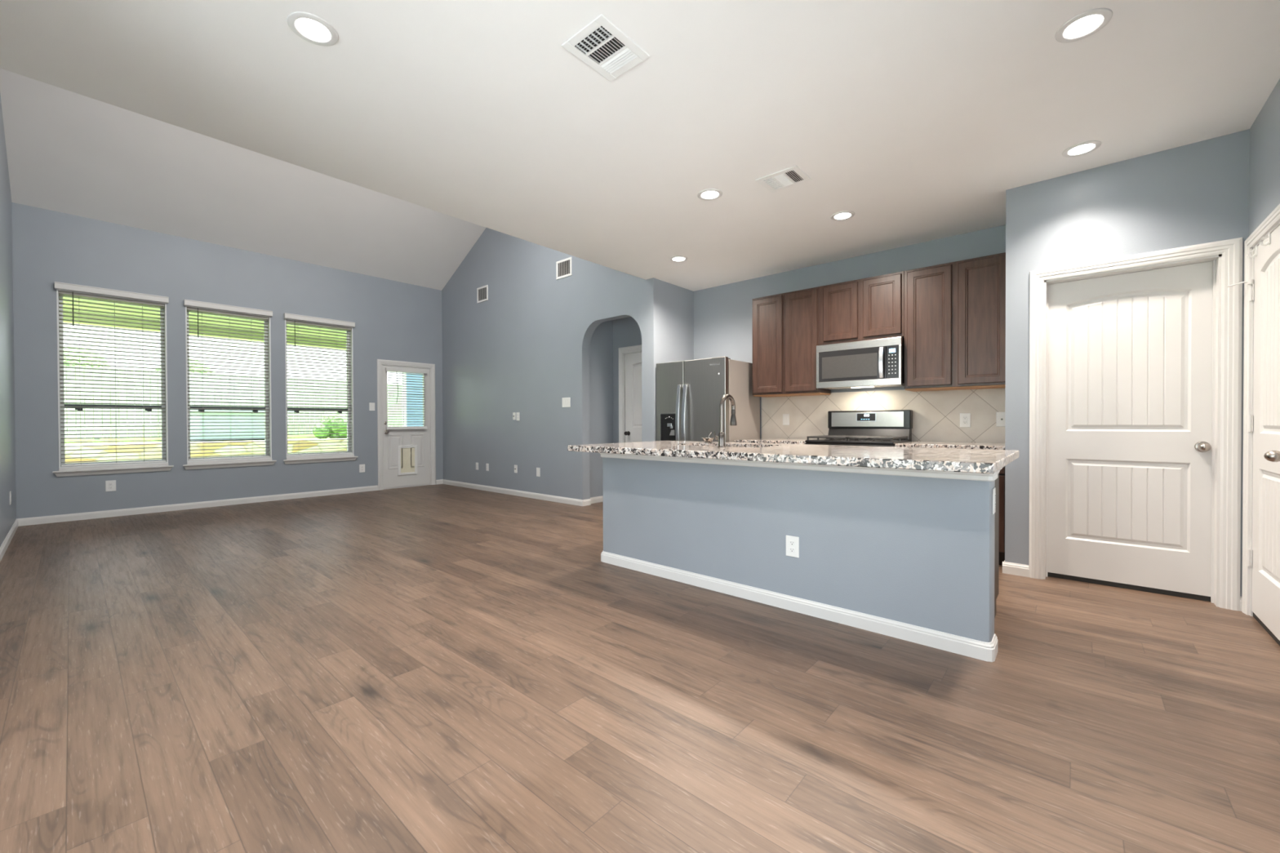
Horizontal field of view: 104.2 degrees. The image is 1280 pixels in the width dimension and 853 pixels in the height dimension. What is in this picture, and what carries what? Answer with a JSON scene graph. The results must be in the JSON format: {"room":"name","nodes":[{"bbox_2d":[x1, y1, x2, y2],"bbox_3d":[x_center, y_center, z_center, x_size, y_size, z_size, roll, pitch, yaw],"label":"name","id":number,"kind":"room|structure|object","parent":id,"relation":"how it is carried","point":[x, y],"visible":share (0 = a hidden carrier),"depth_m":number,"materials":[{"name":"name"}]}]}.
{"room":"open-plan kitchen","nodes":[
{"label":"open-plan kitchen","id":0,"kind":"room"},
{"bbox_2d":[0,93,16,546],"bbox_3d":[-3.255,-1.515,2.219,9.581,5.200,0.140,0,1,41],"label":"wall","id":1,"kind":"structure","parent":0,"point":[7,434],"depth_m":4.68,"materials":[{"name":"blue paint"}]},
{"bbox_2d":[0,519,18,561],"bbox_3d":[-3.188,1.044,2.292,9.281,0.081,0.014,0,1,41],"label":"baseboard","id":2,"kind":"structure","parent":1,"relation":"attached to","point":[5,544],"depth_m":4.53,"materials":[{"name":"white paint"}]},
{"bbox_2d":[11,202,443,519],"bbox_3d":[-5.176,-0.781,7.181,0.160,3.661,5.066,0,1,41],"label":"wall","id":3,"kind":"structure","parent":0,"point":[393,320],"depth_m":6.33,"materials":[{"name":"blue paint"}]},
{"bbox_2d":[105,480,115,491],"bbox_3d":[-6.224,0.698,5.861,0.009,0.128,0.085,0,1,41],"label":"wall outlet","id":4,"kind":"object","parent":3,"relation":"attached to","point":[110,486],"visible":1,"depth_m":5.86,"materials":[{"name":"white plastic"}]},
{"bbox_2d":[54,281,168,466],"bbox_3d":[-6.198,-0.579,5.892,0.122,2.051,0.920,0,1,41],"label":"window blind","id":5,"kind":"object","parent":3,"relation":"attached to","point":[60,286],"visible":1,"depth_m":5.88,"materials":[{"name":"white paint"}]},
{"bbox_2d":[52,288,173,476],"bbox_3d":[-6.239,-0.491,5.927,0.212,2.091,0.982,0,1,41],"label":"window","id":6,"kind":"structure","parent":3,"relation":"attached to","point":[157,466],"depth_m":5.89,"materials":[{"name":"white plastic"}]},
{"bbox_2d":[62,297,346,350],"bbox_3d":[-6.180,-1.677,8.044,2.494,0.275,12.000,0,1,41],"label":"porch roof","id":7,"kind":"structure","parent":3,"relation":"attached to","point":[65,298],"depth_m":7.93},
{"bbox_2d":[183,299,272,461],"bbox_3d":[-5.497,-0.588,6.694,0.122,2.051,0.920,0,1,41],"label":"window blind","id":8,"kind":"object","parent":3,"relation":"attached to","point":[186,302],"visible":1,"depth_m":6.71,"materials":[{"name":"white plastic"}]},
{"bbox_2d":[182,306,276,469],"bbox_3d":[-5.537,-0.500,6.729,0.212,2.091,0.982,0,1,41],"label":"window","id":9,"kind":"structure","parent":3,"relation":"attached to","point":[211,464],"depth_m":6.78,"materials":[{"name":"white plastic"}]},
{"bbox_2d":[17,479,443,526],"bbox_3d":[-5.104,1.009,7.139,0.014,0.081,4.786,0,1,41],"label":"baseboard","id":10,"kind":"structure","parent":3,"relation":"attached to","point":[124,512],"depth_m":6.33,"materials":[{"name":"white paint"}]},
{"bbox_2d":[284,312,355,456],"bbox_3d":[-4.797,-0.598,7.493,0.122,2.051,0.920,0,1,41],"label":"window blind","id":11,"kind":"object","parent":3,"relation":"attached to","point":[287,316],"visible":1,"depth_m":7.49,"materials":[{"name":"white plastic"}]},
{"bbox_2d":[283,318,358,464],"bbox_3d":[-4.838,-0.510,7.529,0.212,2.091,0.982,0,1,41],"label":"window","id":12,"kind":"structure","parent":3,"relation":"attached to","point":[337,457],"depth_m":7.68,"materials":[{"name":"white plastic"}]},
{"bbox_2d":[359,464,364,472],"bbox_3d":[-4.418,0.666,7.926,0.009,0.128,0.084,0,1,41],"label":"wall outlet","id":13,"kind":"object","parent":3,"relation":"attached to","point":[362,467],"visible":1,"depth_m":7.92,"materials":[{"name":"white plastic"}]},
{"bbox_2d":[368,402,374,410],"bbox_3d":[-4.318,-0.319,8.034,0.010,0.128,0.084,0,1,41],"label":"light switch","id":14,"kind":"object","parent":3,"relation":"attached to","point":[371,405],"visible":1,"depth_m":8.03,"materials":[{"name":"white plastic"}]},
{"bbox_2d":[377,359,435,490],"bbox_3d":[-3.977,-0.033,8.491,0.185,2.132,0.970,0,1,41],"label":"door","id":15,"kind":"structure","parent":3,"relation":"attached to","point":[406,458],"depth_m":8.45,"materials":[{"name":"white paint"}]},
{"bbox_2d":[385,367,426,429],"bbox_3d":[-3.939,-0.459,8.431,0.052,1.015,0.685,0,1,41],"label":"door blind","id":16,"kind":"object","parent":15,"relation":"attached to","point":[396,370],"visible":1,"depth_m":8.42,"materials":[{"name":"white paint"}]},
{"bbox_2d":[0,68,485,290],"bbox_3d":[-3.379,-3.025,5.582,4.956,1.404,5.066,0,1,41],"label":"sloped ceiling","id":17,"kind":"structure","parent":0,"point":[68,152],"depth_m":5.90,"materials":[{"name":"paint"}]},
{"bbox_2d":[441,227,661,499],"bbox_3d":[-1.710,-1.337,7.410,5.072,4.743,0.134,0,1,41],"label":"wall","id":18,"kind":"structure","parent":0,"point":[523,349],"depth_m":7.25,"materials":[{"name":"blue paint"}]},
{"bbox_2d":[476,284,488,302],"bbox_3d":[-2.538,-2.133,8.029,0.316,0.244,0.010,0,1,41],"label":"air vent","id":19,"kind":"object","parent":18,"relation":"in","point":[482,291],"visible":1,"depth_m":8.02,"materials":[{"name":"white plastic"}]},
{"bbox_2d":[512,412,515,419],"bbox_3d":[-1.895,-0.155,7.481,0.066,0.110,0.023,0,1,41],"label":"cable plate","id":20,"kind":"object","parent":18,"relation":"attached to","point":[513,413],"visible":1,"depth_m":7.48,"materials":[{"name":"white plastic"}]},
{"bbox_2d":[514,465,517,472],"bbox_3d":[-1.869,0.637,7.468,0.075,0.118,0.023,0,1,41],"label":"cable plate","id":21,"kind":"object","parent":18,"relation":"attached to","point":[515,466],"visible":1,"depth_m":7.46,"materials":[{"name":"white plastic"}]},
{"bbox_2d":[515,412,519,420],"bbox_3d":[-1.819,-0.149,7.424,0.078,0.122,0.009,0,1,41],"label":"wall outlet","id":22,"kind":"object","parent":18,"relation":"attached to","point":[517,413],"visible":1,"depth_m":7.42,"materials":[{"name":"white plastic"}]},
{"bbox_2d":[442,479,603,506],"bbox_3d":[-1.480,0.992,7.562,4.912,0.081,0.654,0,1,41],"label":"baseboard","id":23,"kind":"structure","parent":18,"relation":"attached to","point":[504,491],"depth_m":7.24,"materials":[{"name":"white paint"}]},
{"bbox_2d":[536,467,540,476],"bbox_3d":[-1.453,0.651,7.115,0.082,0.126,0.006,0,1,41],"label":"blank plate","id":24,"kind":"object","parent":18,"relation":"attached to","point":[538,469],"visible":1,"depth_m":7.11,"materials":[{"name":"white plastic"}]},
{"bbox_2d":[555,257,572,279],"bbox_3d":[-1.023,-2.127,6.704,0.316,0.244,0.010,0,1,41],"label":"air vent","id":25,"kind":"object","parent":18,"relation":"in","point":[563,267],"visible":1,"depth_m":6.70,"materials":[{"name":"white plastic"}]},
{"bbox_2d":[562,397,570,407],"bbox_3d":[-0.994,-0.324,6.699,0.165,0.130,0.010,0,1,41],"label":"light switch","id":26,"kind":"object","parent":18,"relation":"attached to","point":[566,401],"visible":1,"depth_m":6.69,"materials":[{"name":"white plastic"}]},
{"bbox_2d":[589,320,613,497],"bbox_3d":[-0.548,-0.315,6.897,0.100,2.700,0.606,0,1,41],"label":"wall","id":27,"kind":"structure","parent":0,"point":[601,348],"depth_m":6.83,"materials":[{"name":"blue paint"}]},
{"bbox_2d":[613,316,641,443],"bbox_3d":[0.085,-0.316,6.679,1.141,2.700,0.100,0,1,41],"label":"wall","id":28,"kind":"structure","parent":0,"point":[626,331],"depth_m":6.95,"materials":[{"name":"blue paint"}]},
{"bbox_2d":[618,344,641,442],"bbox_3d":[0.076,-0.028,6.665,0.914,2.126,0.138,0,1,41],"label":"door","id":29,"kind":"structure","parent":28,"relation":"in","point":[630,357],"depth_m":6.83,"materials":[{"name":"white paint"}]},
{"bbox_2d":[0,484,1279,852],"bbox_3d":[-1.356,1.119,4.402,9.581,0.120,5.880,0,1,41],"label":"floor","id":30,"kind":"structure","parent":0,"point":[439,668],"depth_m":1.95,"materials":[{"name":"brown wood"}]},
{"bbox_2d":[656,356,759,442],"bbox_3d":[0.751,0.160,5.651,0.915,1.762,0.822,0,1,41],"label":"refrigerator","id":31,"kind":"object","parent":30,"relation":"on","point":[690,393],"visible":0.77,"depth_m":5.37,"materials":[{"name":"metal"}]},
{"bbox_2d":[600,453,1002,662],"bbox_3d":[0.892,0.620,3.372,2.572,0.880,0.802,0,1,41],"label":"kitchen island","id":32,"kind":"object","parent":30,"relation":"on","point":[910,555],"visible":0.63,"depth_m":2.76,"materials":[{"name":"blue paint"}]},
{"bbox_2d":[786,535,799,557],"bbox_3d":[0.880,0.694,2.881,0.080,0.120,0.009,0,1,41],"label":"wall outlet","id":33,"kind":"object","parent":32,"relation":"attached to","point":[792,542],"visible":1,"depth_m":2.88,"materials":[{"name":"white plastic"}]},
{"bbox_2d":[789,546,795,552],"bbox_3d":[0.879,0.714,2.879,0.033,0.028,0.004,0,1,41],"label":"receptacle","id":34,"kind":"object","parent":33,"relation":"attached to","point":[792,549],"depth_m":2.88,"materials":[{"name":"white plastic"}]},
{"bbox_2d":[789,540,795,546],"bbox_3d":[0.879,0.674,2.879,0.033,0.028,0.004,0,1,41],"label":"receptacle","id":35,"kind":"object","parent":33,"relation":"attached to","point":[792,543],"depth_m":2.88,"materials":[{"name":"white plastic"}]},
{"bbox_2d":[567,440,1019,473],"bbox_3d":[0.827,0.160,3.296,2.602,0.043,1.187,0,1,41],"label":"island countertop","id":36,"kind":"structure","parent":32,"relation":"on","point":[947,460],"depth_m":2.72,"materials":[{"name":"stone"}]},
{"bbox_2d":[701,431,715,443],"bbox_3d":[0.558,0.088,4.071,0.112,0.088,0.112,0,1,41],"label":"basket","id":37,"kind":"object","parent":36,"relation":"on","point":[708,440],"visible":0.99,"depth_m":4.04,"materials":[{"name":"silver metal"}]},
{"bbox_2d":[701,437,715,443],"bbox_3d":[0.558,0.112,4.071,0.112,0.041,0.112,0,1,41],"label":"bowl","id":38,"kind":"object","parent":37,"relation":"on","point":[708,440],"depth_m":4.04,"materials":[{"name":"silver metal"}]},
{"bbox_2d":[713,394,737,447],"bbox_3d":[0.579,-0.041,3.385,0.091,0.358,0.202,0,1,41],"label":"kitchen faucet","id":39,"kind":"object","parent":36,"relation":"on","point":[721,437],"visible":1,"depth_m":3.31,"materials":[{"name":"metal"}]},
{"bbox_2d":[991,487,995,514],"bbox_3d":[1.643,0.345,2.311,0.009,0.118,0.072,0,1,41],"label":"wall outlet","id":40,"kind":"object","parent":32,"relation":"attached to","point":[993,494],"visible":1,"depth_m":2.29,"materials":[{"name":"white plastic"}]},
{"bbox_2d":[804,409,912,446],"bbox_3d":[2.026,0.446,4.631,0.760,1.198,0.705,0,1,41],"label":"gas range","id":41,"kind":"object","parent":30,"relation":"on","point":[888,428],"visible":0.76,"depth_m":4.70,"materials":[{"name":"silver metal"}]},
{"bbox_2d":[804,438,909,444],"bbox_3d":[2.002,0.137,4.602,0.760,0.022,0.540,0,1,41],"label":"cooktop","id":42,"kind":"object","parent":41,"relation":"in","point":[826,441],"depth_m":4.45,"materials":[{"name":"black metal"}]},
{"bbox_2d":[999,466,1004,565],"bbox_3d":[2.635,0.612,4.173,0.752,0.870,0.630,0,1,41],"label":"base cabinet","id":43,"kind":"object","parent":30,"relation":"on","point":[1002,473],"visible":0.12,"depth_m":3.71,"materials":[{"name":"brown wood"}]},
{"bbox_2d":[894,441,1004,449],"bbox_3d":[2.624,0.157,4.156,0.756,0.032,0.639,0,1,41],"label":"countertop","id":44,"kind":"structure","parent":43,"relation":"on","point":[990,446],"depth_m":3.98,"materials":[{"name":"stone"}]},
{"bbox_3d":[1.497,0.608,5.168,0.732,0.870,0.630,0,1,41],"label":"base cabinet","id":45,"kind":"object","parent":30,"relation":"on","visible":0},
{"bbox_2d":[733,438,813,444],"bbox_3d":[1.474,0.153,5.163,0.765,0.032,0.639,0,1,41],"label":"countertop","id":46,"kind":"structure","parent":45,"relation":"on","point":[783,441],"depth_m":4.99,"materials":[{"name":"stone"}]},
{"bbox_2d":[0,0,1279,291],"bbox_3d":[0.509,-2.159,2.756,4.625,0.971,5.917,0,1,41],"label":"ceiling","id":47,"kind":"structure","parent":0,"point":[916,119],"depth_m":2.54,"materials":[{"name":"paint"}]},
{"bbox_2d":[286,11,337,46],"bbox_3d":[-1.365,-1.657,2.083,0.180,0.007,0.180,0,1,41],"label":"recessed light","id":48,"kind":"object","parent":47,"relation":"in","point":[311,28],"visible":1,"depth_m":2.08,"materials":[{"name":"white paint"}]},
{"bbox_2d":[561,13,649,81],"bbox_3d":[-0.149,-1.661,2.204,0.250,0.011,0.305,0,1,41],"label":"ceiling vent","id":49,"kind":"object","parent":47,"relation":"in","point":[601,45],"visible":1,"depth_m":2.19,"materials":[{"name":"white plastic"}]},
{"bbox_2d":[670,255,687,262],"bbox_3d":[0.391,-1.689,5.026,0.180,0.007,0.180,0,1,41],"label":"recessed light","id":50,"kind":"object","parent":47,"relation":"in","point":[678,258],"visible":1,"depth_m":5.02,"materials":[{"name":"white plastic"}]},
{"bbox_2d":[697,188,722,200],"bbox_3d":[0.506,-1.677,3.607,0.180,0.007,0.180,0,1,41],"label":"recessed light","id":51,"kind":"object","parent":47,"relation":"in","point":[708,194],"visible":1,"depth_m":3.60,"materials":[{"name":"white"}]},
{"bbox_2d":[755,164,812,193],"bbox_3d":[0.977,-1.675,3.387,0.290,0.011,0.255,0,1,41],"label":"ceiling vent","id":52,"kind":"object","parent":47,"relation":"in","point":[793,175],"visible":1,"depth_m":3.38,"materials":[{"name":"white plastic"}]},
{"bbox_2d":[830,210,854,220],"bbox_3d":[1.621,-1.684,3.988,0.180,0.007,0.180,0,1,41],"label":"recessed light","id":53,"kind":"object","parent":47,"relation":"in","point":[846,215],"visible":1,"depth_m":3.98,"materials":[{"name":"white"}]},
{"bbox_2d":[1062,140,1101,157],"bbox_3d":[2.674,-1.680,3.020,0.180,0.007,0.180,0,1,41],"label":"recessed light","id":54,"kind":"object","parent":47,"relation":"in","point":[1083,148],"visible":1,"depth_m":3.01,"materials":[{"name":"white"}]},
{"bbox_2d":[1054,8,1112,42],"bbox_3d":[1.848,-1.669,2.079,0.180,0.007,0.180,0,1,41],"label":"recessed light","id":55,"kind":"object","parent":47,"relation":"in","point":[1084,24],"visible":1,"depth_m":2.07,"materials":[{"name":"white"}]},
{"bbox_2d":[660,280,693,363],"bbox_3d":[0.414,-0.361,6.089,0.130,2.800,0.658,0,1,41],"label":"wall","id":56,"kind":"structure","parent":0,"point":[677,302],"depth_m":6.02,"materials":[{"name":"blue paint"}]},
{"bbox_2d":[693,224,1005,443],"bbox_3d":[1.896,-0.360,5.314,3.382,2.800,0.152,0,1,41],"label":"wall","id":57,"kind":"structure","parent":0,"point":[723,322],"depth_m":5.01,"materials":[{"name":"blue paint"}]},
{"bbox_2d":[782,413,789,425],"bbox_3d":[1.601,-0.076,5.467,0.078,0.124,0.010,0,1,41],"label":"light switch","id":58,"kind":"object","parent":57,"relation":"attached to","point":[785,416],"visible":1,"depth_m":5.46,"materials":[{"name":"white plastic"}]},
{"bbox_2d":[751,286,831,397],"bbox_3d":[1.587,-0.853,5.262,0.727,1.052,0.346,0,1,41],"label":"upper cabinet","id":59,"kind":"object","parent":57,"relation":"attached to","point":[785,326],"visible":0.94,"depth_m":5.11,"materials":[{"name":"brown wood"}]},
{"bbox_2d":[818,271,904,345],"bbox_3d":[2.147,-1.089,4.769,0.759,0.574,0.346,0,1,41],"label":"upper cabinet","id":60,"kind":"object","parent":57,"relation":"attached to","point":[873,308],"visible":0.8,"depth_m":4.62,"materials":[{"name":"brown wood"}]},
{"bbox_2d":[816,337,904,389],"bbox_3d":[2.111,-0.578,4.729,0.753,0.419,0.437,0,1,41],"label":"microwave","id":61,"kind":"object","parent":60,"relation":"attached to","point":[880,362],"visible":0.99,"depth_m":4.58,"materials":[{"name":"silver metal"}]},
{"bbox_2d":[904,252,1005,391],"bbox_3d":[2.722,-0.848,4.269,0.762,1.052,0.346,0,1,41],"label":"upper cabinet","id":62,"kind":"object","parent":57,"relation":"attached to","point":[955,312],"visible":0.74,"depth_m":4.15,"materials":[{"name":"brown wood"}]},
{"bbox_2d":[960,413,970,426],"bbox_3d":[2.853,-0.055,4.374,0.080,0.124,0.009,0,1,41],"label":"wall outlet","id":63,"kind":"object","parent":57,"relation":"attached to","point":[965,418],"visible":1,"depth_m":4.37,"materials":[{"name":"white plastic"}]},
{"bbox_2d":[995,412,1004,426],"bbox_3d":[3.046,-0.061,4.195,0.080,0.124,0.023,0,1,41],"label":"cable plate","id":64,"kind":"object","parent":57,"relation":"attached to","point":[1000,416],"visible":0.79,"depth_m":4.21,"materials":[{"name":"white plastic"}]},
{"bbox_2d":[1004,128,1249,596],"bbox_3d":[3.410,-0.350,3.521,1.256,2.800,0.977,0,1,41],"label":"wall","id":65,"kind":"structure","parent":0,"point":[1197,193],"depth_m":3.23,"materials":[{"name":"blue paint"}]},
{"bbox_2d":[1002,560,1242,611],"bbox_3d":[3.067,1.013,3.252,1.130,0.081,0.124,0,1,41],"label":"baseboard","id":66,"kind":"structure","parent":65,"relation":"attached to","point":[1011,568],"depth_m":3.52,"materials":[{"name":"white paint"}]},
{"bbox_2d":[1029,237,1242,610],"bbox_3d":[3.114,-0.012,3.205,0.954,2.132,0.145,0,1,41],"label":"door","id":67,"kind":"structure","parent":65,"relation":"in","point":[1135,360],"depth_m":3.18,"materials":[{"name":"white paint"}]},
{"bbox_2d":[1248,79,1279,235],"bbox_3d":[2.204,-0.327,1.295,0.140,2.800,5.917,0,1,41],"label":"wall","id":68,"kind":"structure","parent":0,"point":[1264,131],"depth_m":2.58,"materials":[{"name":"blue paint"}]},
{"bbox_2d":[1227,204,1279,645],"bbox_3d":[3.154,0.002,2.457,0.218,2.117,0.946,0,1,41],"label":"door","id":69,"kind":"structure","parent":68,"relation":"in","point":[1261,366],"depth_m":2.63,"materials":[{"name":"white paint"}]},
{"bbox_2d":[1246,244,1257,257],"bbox_3d":[3.359,-0.957,2.713,0.073,0.069,0.022,0,1,41],"label":"hook","id":70,"kind":"object","parent":69,"relation":"attached to","point":[1255,248],"visible":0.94,"depth_m":2.72,"materials":[{"name":"white plastic"}]},
{"bbox_2d":[1258,231,1270,245],"bbox_3d":[3.200,-0.954,2.531,0.073,0.069,0.022,0,1,41],"label":"hook","id":71,"kind":"object","parent":69,"relation":"attached to","point":[1268,242],"visible":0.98,"depth_m":2.54,"materials":[{"name":"white plastic"}]},
{"label":"outside","id":72,"kind":"structure","parent":0,"visible":0},
{"bbox_3d":[-14.766,1.156,19.576,72.000,0.240,90.000,0,1,41],"label":"lawn","id":73,"kind":"structure","parent":72,"visible":0},
{"bbox_2d":[64,438,346,462],"bbox_3d":[-13.450,0.767,6.196,0.400,0.760,19.600,0,1,41],"label":"stone wall","id":74,"kind":"structure","parent":73,"relation":"on","point":[338,447],"depth_m":10.58,"materials":[{"name":"stone"}]},
{"bbox_2d":[401,373,422,426],"bbox_3d":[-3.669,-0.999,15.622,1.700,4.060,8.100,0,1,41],"label":"neighbor house","id":75,"kind":"structure","parent":73,"relation":"on","point":[413,393],"depth_m":12.58,"materials":[{"name":"blue"}]},
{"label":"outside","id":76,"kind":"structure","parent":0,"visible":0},
{"bbox_2d":[64,426,329,444],"bbox_3d":[-17.836,0.506,20.925,25.600,1.060,36.000,0,1,41],"label":"bank","id":77,"kind":"object","parent":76,"point":[309,435],"depth_m":13.00,"materials":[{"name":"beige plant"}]},
{"bbox_2d":[63,346,127,431],"bbox_3d":[-18.144,-1.010,15.552,2.936,2.990,2.974,0,0,-4],"label":"shade tree","id":78,"kind":"object","parent":77,"relation":"on","point":[64,349],"visible":0.05,"depth_m":15.55,"materials":[{"name":"green plant"}]},
{"bbox_2d":[150,357,247,409],"bbox_3d":[-15.439,-0.963,17.712,2.420,2.840,3.195,0,1,41],"label":"shade tree","id":79,"kind":"object","parent":77,"relation":"on","point":[193,358],"visible":0.02,"depth_m":17.07,"materials":[{"name":"green plant"}]},
{"bbox_2d":[63,365,402,439],"bbox_3d":[-13.202,-0.555,13.869,0.140,1.950,19.500,0,1,41],"label":"fence","id":80,"kind":"object","parent":77,"relation":"on","point":[399,406],"visible":0.22,"depth_m":13.67,"materials":[{"name":"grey wood"}]},
{"bbox_2d":[190,409,293,440],"bbox_3d":[-11.111,-0.115,13.573,2.000,0.900,2.500,0,1,41],"label":"garden shed","id":81,"kind":"object","parent":77,"relation":"on","point":[215,411],"visible":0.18,"depth_m":12.79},
{"bbox_2d":[312,411,346,439],"bbox_3d":[-8.521,0.021,13.974,0.961,0.886,0.924,0,0,-4],"label":"shrub","id":82,"kind":"object","parent":77,"relation":"on","point":[325,430],"visible":0.61,"depth_m":13.70,"materials":[{"name":"green plant"}]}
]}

